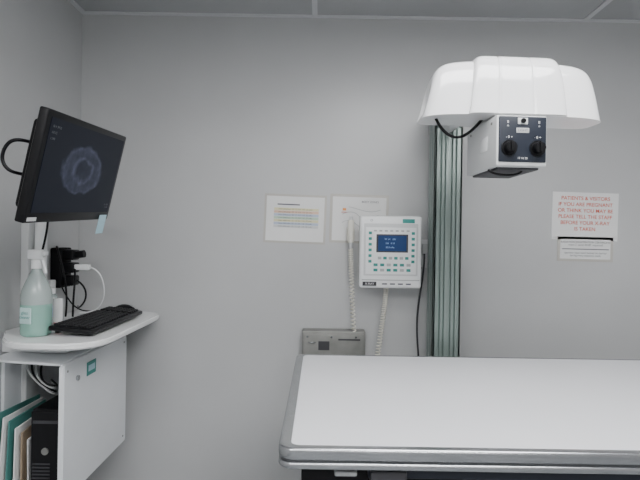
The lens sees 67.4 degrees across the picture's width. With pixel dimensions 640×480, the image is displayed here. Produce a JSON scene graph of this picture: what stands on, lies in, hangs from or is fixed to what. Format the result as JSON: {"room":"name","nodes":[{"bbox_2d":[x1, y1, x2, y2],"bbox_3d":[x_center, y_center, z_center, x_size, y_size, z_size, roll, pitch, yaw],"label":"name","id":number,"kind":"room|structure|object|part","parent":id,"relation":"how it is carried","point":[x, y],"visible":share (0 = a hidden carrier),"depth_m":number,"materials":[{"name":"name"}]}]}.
{"room":"radiology room","nodes":[
{"label":"radiology room","id":0,"kind":"room"},
{"bbox_2d":[0,0,81,411],"bbox_3d":[-1.187,0.106,0.180,0.100,2.350,4.160,1,0,0],"label":"wall","id":1,"kind":"structure","parent":0,"point":[41,40],"depth_m":1.84,"materials":[{"name":"paint"}]},
{"bbox_2d":[68,0,84,11],"bbox_3d":[-1.107,-1.065,0.169,0.022,0.006,4.138,1,0,0],"label":"ceiling trim","id":2,"kind":"object","parent":1,"relation":"attached to","point":[72,2],"visible":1,"depth_m":2.18,"materials":[{"name":"grey metal"}]},
{"bbox_2d":[0,222,158,479],"bbox_3d":[-0.929,0.360,1.883,0.423,1.150,0.705,1,0,0],"label":"workstation","id":3,"kind":"object","parent":1,"relation":"attached to","point":[89,371],"visible":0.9,"depth_m":1.78,"materials":[{"name":"white plastic"}]},
{"bbox_2d":[0,394,45,479],"bbox_3d":[-1.071,0.735,1.685,0.128,0.296,0.370,1,0,0],"label":"folders","id":4,"kind":"object","parent":3,"relation":"on","point":[15,421],"visible":0.5,"depth_m":1.67,"materials":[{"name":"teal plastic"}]},
{"bbox_2d":[0,138,48,249],"bbox_3d":[-0.893,0.029,1.567,0.178,0.584,0.732,1,0,-27],"label":"cable","id":5,"kind":"object","parent":3,"relation":"on","point":[10,141],"visible":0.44,"depth_m":1.22,"materials":[{"name":"black plastic"}]},
{"bbox_2d":[19,249,52,336],"bbox_3d":[-0.983,0.181,1.664,0.098,0.296,0.100,1,0,15],"label":"spray bottle","id":6,"kind":"object","parent":3,"relation":"on","point":[36,295],"visible":1,"depth_m":1.63,"materials":[{"name":"teal plastic"}]},
{"bbox_2d":[26,364,57,394],"bbox_3d":[-0.999,0.488,1.729,0.097,0.142,0.126,1,0,-39],"label":"cable bundle","id":7,"kind":"object","parent":3,"relation":"attached to","point":[52,388],"visible":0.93,"depth_m":1.70,"materials":[{"name":"grey plastic"}]},
{"bbox_2d":[31,394,58,479],"bbox_3d":[-0.944,0.726,1.847,0.105,0.281,0.406,1,0,0],"label":"desktop computer","id":8,"kind":"object","parent":3,"relation":"on","point":[44,419],"visible":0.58,"depth_m":1.65,"materials":[{"name":"black plastic"}]},
{"bbox_2d":[32,463,49,464],"bbox_3d":[-0.957,0.769,1.647,0.060,0.004,0.004,1,0,0],"label":"vent","id":9,"kind":"object","parent":8,"relation":"attached to","point":[32,463],"depth_m":1.65,"materials":[{"name":"grey plastic"}]},
{"bbox_2d":[32,470,49,471],"bbox_3d":[-0.958,0.793,1.647,0.060,0.004,0.004,1,0,0],"label":"vent","id":10,"kind":"object","parent":8,"relation":"attached to","point":[32,470],"depth_m":1.65,"materials":[{"name":"grey plastic"}]},
{"bbox_2d":[32,477,49,478],"bbox_3d":[-0.958,0.817,1.647,0.060,0.004,0.004,1,0,0],"label":"vent","id":11,"kind":"object","parent":8,"relation":"attached to","point":[32,477],"depth_m":1.65,"materials":[{"name":"grey plastic"}]},
{"bbox_2d":[51,287,57,323],"bbox_3d":[-1.049,0.256,1.880,0.051,0.143,0.051,1,0,0],"label":"hand sanitizer bottle","id":12,"kind":"object","parent":3,"relation":"on","point":[52,288],"visible":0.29,"depth_m":1.87,"materials":[{"name":"grey plastic"}]},
{"bbox_2d":[53,298,62,322],"bbox_3d":[-0.982,0.274,1.800,0.030,0.110,0.028,1,0,42],"label":"tube","id":13,"kind":"object","parent":3,"relation":"on","point":[57,302],"visible":0.71,"depth_m":1.79,"materials":[{"name":"white plastic"}]},
{"bbox_2d":[14,106,125,233],"bbox_3d":[-0.739,-0.195,1.455,0.114,0.347,0.507,1,0,0],"label":"computer monitor","id":14,"kind":"object","parent":3,"relation":"attached to","point":[71,167],"visible":1,"depth_m":1.36,"materials":[{"name":"black plastic"}]},
{"bbox_2d":[47,246,104,316],"bbox_3d":[-1.035,0.175,2.071,0.205,0.302,0.261,1,0,0],"label":"power strip","id":15,"kind":"object","parent":3,"relation":"on","point":[61,266],"visible":0.91,"depth_m":2.04,"materials":[{"name":"black plastic"}]},
{"bbox_3d":[-1.081,0.171,1.994,0.091,0.296,0.042,1,0,30],"label":"black cord","id":16,"kind":"part","parent":15,"relation":"part of","materials":[{"name":"plastic"}]},
{"bbox_3d":[-1.034,0.218,2.021,0.013,0.204,0.069,1,0,-22],"label":"black cord","id":17,"kind":"part","parent":15,"relation":"part of","materials":[{"name":"plastic"}]},
{"bbox_3d":[-1.062,0.239,2.139,0.042,0.138,0.150,1,0,-26],"label":"black cord","id":18,"kind":"part","parent":15,"relation":"part of","materials":[{"name":"plastic"}]},
{"bbox_3d":[-0.994,0.220,2.101,0.125,0.213,0.063,1,0,43],"label":"white cord","id":19,"kind":"part","parent":15,"relation":"part of","materials":[{"name":"plastic"}]},
{"bbox_2d":[62,287,90,311],"bbox_3d":[-1.033,0.264,2.137,0.213,0.122,0.039,1,0,-30],"label":"cord","id":20,"kind":"object","parent":3,"relation":"on","point":[62,287],"visible":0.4,"depth_m":2.12,"materials":[{"name":"black plastic"}]},
{"bbox_2d":[2,310,158,350],"bbox_3d":[-0.929,0.342,1.883,0.423,0.022,0.705,1,0,0],"label":"shelf","id":21,"kind":"object","parent":3,"relation":"attached to","point":[62,341],"depth_m":1.63,"materials":[{"name":"white plastic"}]},
{"bbox_3d":[-0.869,0.653,1.869,0.018,0.466,0.523,1,0,0],"label":"cabinet door","id":22,"kind":"part","parent":3,"relation":"part of","materials":[{"name":"white metal"}]},
{"bbox_2d":[48,306,141,334],"bbox_3d":[-0.851,0.306,1.865,0.155,0.038,0.460,1,0,0],"label":"keyboard","id":23,"kind":"object","parent":3,"relation":"on","point":[93,322],"visible":1,"depth_m":1.77,"materials":[{"name":"black plastic"}]},
{"bbox_2d":[116,304,134,308],"bbox_3d":[-0.885,0.310,2.170,0.110,0.040,0.064,1,0,0],"label":"computer mouse","id":24,"kind":"object","parent":3,"relation":"on","point":[121,305],"visible":0.26,"depth_m":2.16,"materials":[{"name":"black plastic"}]},
{"bbox_2d":[74,0,639,19],"bbox_3d":[0.625,-1.080,0.180,3.685,0.080,4.360,1,0,0],"label":"ceiling","id":25,"kind":"structure","parent":0,"point":[559,9],"depth_m":2.16,"materials":[{"name":"white"}]},
{"bbox_2d":[312,0,317,15],"bbox_3d":[-0.024,-1.048,0.169,0.024,0.005,4.138,1,0,0],"label":"t-bar","id":26,"kind":"object","parent":25,"relation":"attached to","point":[314,2],"visible":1,"depth_m":2.17,"materials":[{"name":"grey metal"}]},
{"bbox_2d":[584,0,612,19],"bbox_3d":[1.241,-1.028,0.169,0.024,0.005,4.138,1,0,0],"label":"t-bar","id":27,"kind":"object","parent":25,"relation":"attached to","point":[605,3],"visible":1,"depth_m":2.14,"materials":[{"name":"grey metal"}]},
{"bbox_2d":[78,15,639,479],"bbox_3d":[0.606,0.135,2.310,3.685,2.350,0.100,1,0,0],"label":"wall","id":28,"kind":"structure","parent":0,"point":[215,115],"depth_m":2.26,"materials":[{"name":"paint"}]},
{"bbox_2d":[263,193,326,244],"bbox_3d":[-0.117,-0.099,2.258,0.304,0.245,0.005,2,0,0],"label":"notice","id":29,"kind":"object","parent":28,"relation":"attached to","point":[288,218],"visible":1,"depth_m":2.26,"materials":[{"name":"paper"}]},
{"bbox_2d":[302,328,365,354],"bbox_3d":[0.061,0.569,2.214,0.290,0.305,0.092,1,0,0],"label":"box","id":30,"kind":"object","parent":28,"relation":"attached to","point":[329,341],"visible":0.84,"depth_m":2.18,"materials":[{"name":"grey metal"}]},
{"bbox_2d":[346,217,355,331],"bbox_3d":[0.151,0.157,2.226,0.049,0.520,0.066,1,0,16],"label":"switch","id":31,"kind":"object","parent":28,"relation":"attached to","point":[350,234],"depth_m":2.20,"materials":[{"name":"beige plastic"}]},
{"bbox_2d":[329,194,388,242],"bbox_3d":[0.184,-0.099,2.257,0.276,0.230,0.005,2,0,0],"label":"notice","id":32,"kind":"object","parent":28,"relation":"attached to","point":[342,206],"visible":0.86,"depth_m":2.26,"materials":[{"name":"paper"}]},
{"bbox_2d":[80,11,639,22],"bbox_3d":[0.624,-1.037,2.249,3.485,0.006,0.022,1,0,0],"label":"trim","id":33,"kind":"structure","parent":28,"relation":"attached to","point":[85,12],"depth_m":2.24,"materials":[{"name":"grey metal"}]},
{"bbox_2d":[375,288,388,354],"bbox_3d":[0.287,0.366,2.186,0.054,0.300,0.066,1,0,16],"label":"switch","id":34,"kind":"object","parent":28,"relation":"attached to","point":[385,290],"depth_m":2.19,"materials":[{"name":"beige plastic"}]},
{"bbox_2d":[358,215,421,287],"bbox_3d":[0.312,0.053,2.184,0.274,0.320,0.152,1,0,0],"label":"control panel","id":35,"kind":"object","parent":28,"relation":"attached to","point":[389,246],"visible":1,"depth_m":2.11,"materials":[{"name":"white plastic"}]},
{"bbox_3d":[0.312,0.043,2.116,0.238,0.230,0.006,1,0,0],"label":"plate","id":36,"kind":"part","parent":35,"relation":"part of","materials":[{"name":"grey plastic"}]},
{"bbox_3d":[0.318,0.015,2.114,0.140,0.080,0.007,1,0,0],"label":"lcd frame","id":37,"kind":"part","parent":35,"relation":"part of","materials":[{"name":"grey"}]},
{"bbox_2d":[416,239,427,355],"bbox_3d":[0.469,0.453,2.223,0.057,0.910,0.075,1,0,0],"label":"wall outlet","id":38,"kind":"object","parent":28,"relation":"attached to","point":[424,247],"visible":0.66,"depth_m":2.21,"materials":[{"name":"plastic"}]},
{"bbox_2d":[551,192,618,241],"bbox_3d":[1.247,-0.110,2.258,0.318,0.236,0.003,2,0,0],"label":"notice","id":39,"kind":"object","parent":28,"relation":"attached to","point":[574,214],"visible":1,"depth_m":2.26,"materials":[{"name":"white paper"}]},
{"bbox_2d":[557,236,612,261],"bbox_3d":[1.248,0.044,2.258,0.264,0.120,0.005,1,0,0],"label":"label","id":40,"kind":"object","parent":28,"relation":"attached to","point":[583,250],"visible":1,"depth_m":2.26,"materials":[{"name":"paper"}]},
{"bbox_3d":[0.586,1.359,0.180,3.685,0.100,4.360,1,0,0],"label":"floor","id":41,"kind":"structure","parent":0,"visible":0},
{"bbox_2d":[279,354,639,479],"bbox_3d":[0.934,0.888,1.452,2.064,0.854,0.853,1,0,0],"label":"table","id":42,"kind":"object","parent":41,"relation":"on","point":[347,417],"visible":1,"depth_m":1.21,"materials":[{"name":"laminate"}]},
{"bbox_3d":[0.057,0.516,1.070,0.050,0.010,0.030,1,0,0],"label":"bucky handle","id":43,"kind":"part","parent":42,"relation":"part of","materials":[{"name":"grey plastic"}]},
{"bbox_3d":[0.940,0.528,1.452,1.964,0.070,0.733,1,0,0],"label":"under frame","id":44,"kind":"part","parent":42,"relation":"part of","materials":[{"name":"black metal"}]},
{"bbox_2d":[369,470,406,479],"bbox_3d":[0.151,0.545,1.190,0.080,0.070,0.270,1,0,0],"label":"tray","id":45,"kind":"object","parent":42,"relation":"on","point":[373,474],"depth_m":1.05,"materials":[{"name":"grey metal"}]},
{"bbox_3d":[0.940,0.499,1.452,2.064,0.015,0.853,1,0,0],"label":"rail","id":46,"kind":"part","parent":42,"relation":"part of","materials":[{"name":"metal"}]},
{"bbox_3d":[0.940,0.529,1.095,1.664,0.038,0.040,1,0,0],"label":"float rail","id":47,"kind":"part","parent":42,"relation":"part of","materials":[{"name":"black metal"}]},
{"bbox_3d":[0.520,1.298,2.113,0.276,0.020,0.265,1,0,0],"label":"floor plate","id":48,"kind":"object","parent":41,"relation":"on","visible":0},
{"bbox_2d":[438,128,456,355],"bbox_3d":[0.534,0.358,2.094,0.104,1.860,0.112,1,0,0],"label":"support column","id":49,"kind":"object","parent":48,"relation":"on","point":[456,128],"visible":0.11,"depth_m":2.04,"materials":[{"name":"grey metal"}]},
{"bbox_2d":[426,125,431,355],"bbox_3d":[0.481,0.358,2.132,0.010,1.860,0.035,1,0,0],"label":"rib","id":50,"kind":"object","parent":49,"relation":"attached to","point":[430,127],"visible":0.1,"depth_m":2.13,"materials":[{"name":"grey metal"}]},
{"bbox_2d":[428,125,432,355],"bbox_3d":[0.481,0.358,2.095,0.010,1.860,0.030,1,0,0],"label":"rib","id":51,"kind":"object","parent":49,"relation":"attached to","point":[432,125],"visible":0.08,"depth_m":2.09,"materials":[{"name":"grey metal"}]},
{"bbox_2d":[430,125,437,355],"bbox_3d":[0.481,0.358,2.053,0.010,1.860,0.045,1,0,0],"label":"rib","id":52,"kind":"object","parent":49,"relation":"attached to","point":[434,126],"visible":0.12,"depth_m":2.03,"materials":[{"name":"grey metal"}]},
{"bbox_2d":[431,125,440,355],"bbox_3d":[0.488,0.358,2.040,0.024,1.860,0.020,1,0,0],"label":"rib","id":53,"kind":"object","parent":49,"relation":"attached to","point":[438,139],"visible":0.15,"depth_m":2.03,"materials":[{"name":"grey metal"}]},
{"bbox_2d":[439,132,444,355],"bbox_3d":[0.512,0.358,2.040,0.013,1.860,0.020,1,0,0],"label":"rib","id":54,"kind":"object","parent":49,"relation":"attached to","point":[443,134],"visible":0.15,"depth_m":2.03,"materials":[{"name":"grey metal"}]},
{"bbox_2d":[443,132,451,355],"bbox_3d":[0.534,0.358,2.040,0.024,1.860,0.020,1,0,0],"label":"rib","id":55,"kind":"object","parent":49,"relation":"attached to","point":[448,169],"visible":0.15,"depth_m":2.03,"materials":[{"name":"grey metal"}]},
{"bbox_2d":[449,129,455,355],"bbox_3d":[0.557,0.359,2.040,0.014,1.860,0.020,1,0,0],"label":"rib","id":56,"kind":"object","parent":49,"relation":"attached to","point":[454,131],"visible":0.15,"depth_m":2.03,"materials":[{"name":"grey metal"}]},
{"bbox_2d":[453,126,462,356],"bbox_3d":[0.580,0.359,2.040,0.024,1.860,0.020,1,0,0],"label":"rib","id":57,"kind":"object","parent":49,"relation":"attached to","point":[458,159],"visible":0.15,"depth_m":2.03,"materials":[{"name":"grey metal"}]},
{"bbox_2d":[458,127,462,356],"bbox_3d":[0.587,0.359,2.053,0.010,1.860,0.045,1,0,0],"label":"rib","id":58,"kind":"object","parent":49,"relation":"attached to","point":[462,127],"visible":0.08,"depth_m":2.03,"materials":[{"name":"grey metal"}]},
{"bbox_2d":[417,56,599,178],"bbox_3d":[0.549,-0.364,1.676,0.536,0.366,0.758,1,0,-3],"label":"machine","id":59,"kind":"object","parent":49,"relation":"attached to","point":[509,104],"visible":1,"depth_m":1.36,"materials":[{"name":"white plastic"}]},
{"bbox_3d":[0.553,-0.482,1.765,0.056,0.056,0.550,2,0,-2],"label":"support arm","id":60,"kind":"part","parent":59,"relation":"part of","materials":[{"name":"grey metal"}]},
{"bbox_3d":[0.533,-0.193,1.369,0.106,0.024,0.024,1,0,-3],"label":"handle","id":61,"kind":"part","parent":59,"relation":"part of","materials":[{"name":"black plastic"}]},
{"bbox_3d":[0.520,-0.254,1.320,0.044,0.044,0.004,1,0,-3],"label":"knob","id":62,"kind":"part","parent":59,"relation":"part of","materials":[{"name":"black plastic"}]},
{"bbox_3d":[0.521,-0.254,1.310,0.034,0.034,0.020,1,0,-3],"label":"knob","id":63,"kind":"part","parent":59,"relation":"part of","materials":[{"name":"black plastic"}]},
{"bbox_3d":[0.600,-0.253,1.324,0.044,0.044,0.004,1,0,-3],"label":"knob","id":64,"kind":"part","parent":59,"relation":"part of","materials":[{"name":"black plastic"}]},
{"bbox_3d":[0.601,-0.253,1.314,0.034,0.034,0.020,1,0,-3],"label":"knob","id":65,"kind":"part","parent":59,"relation":"part of","materials":[{"name":"black plastic"}]}
]}

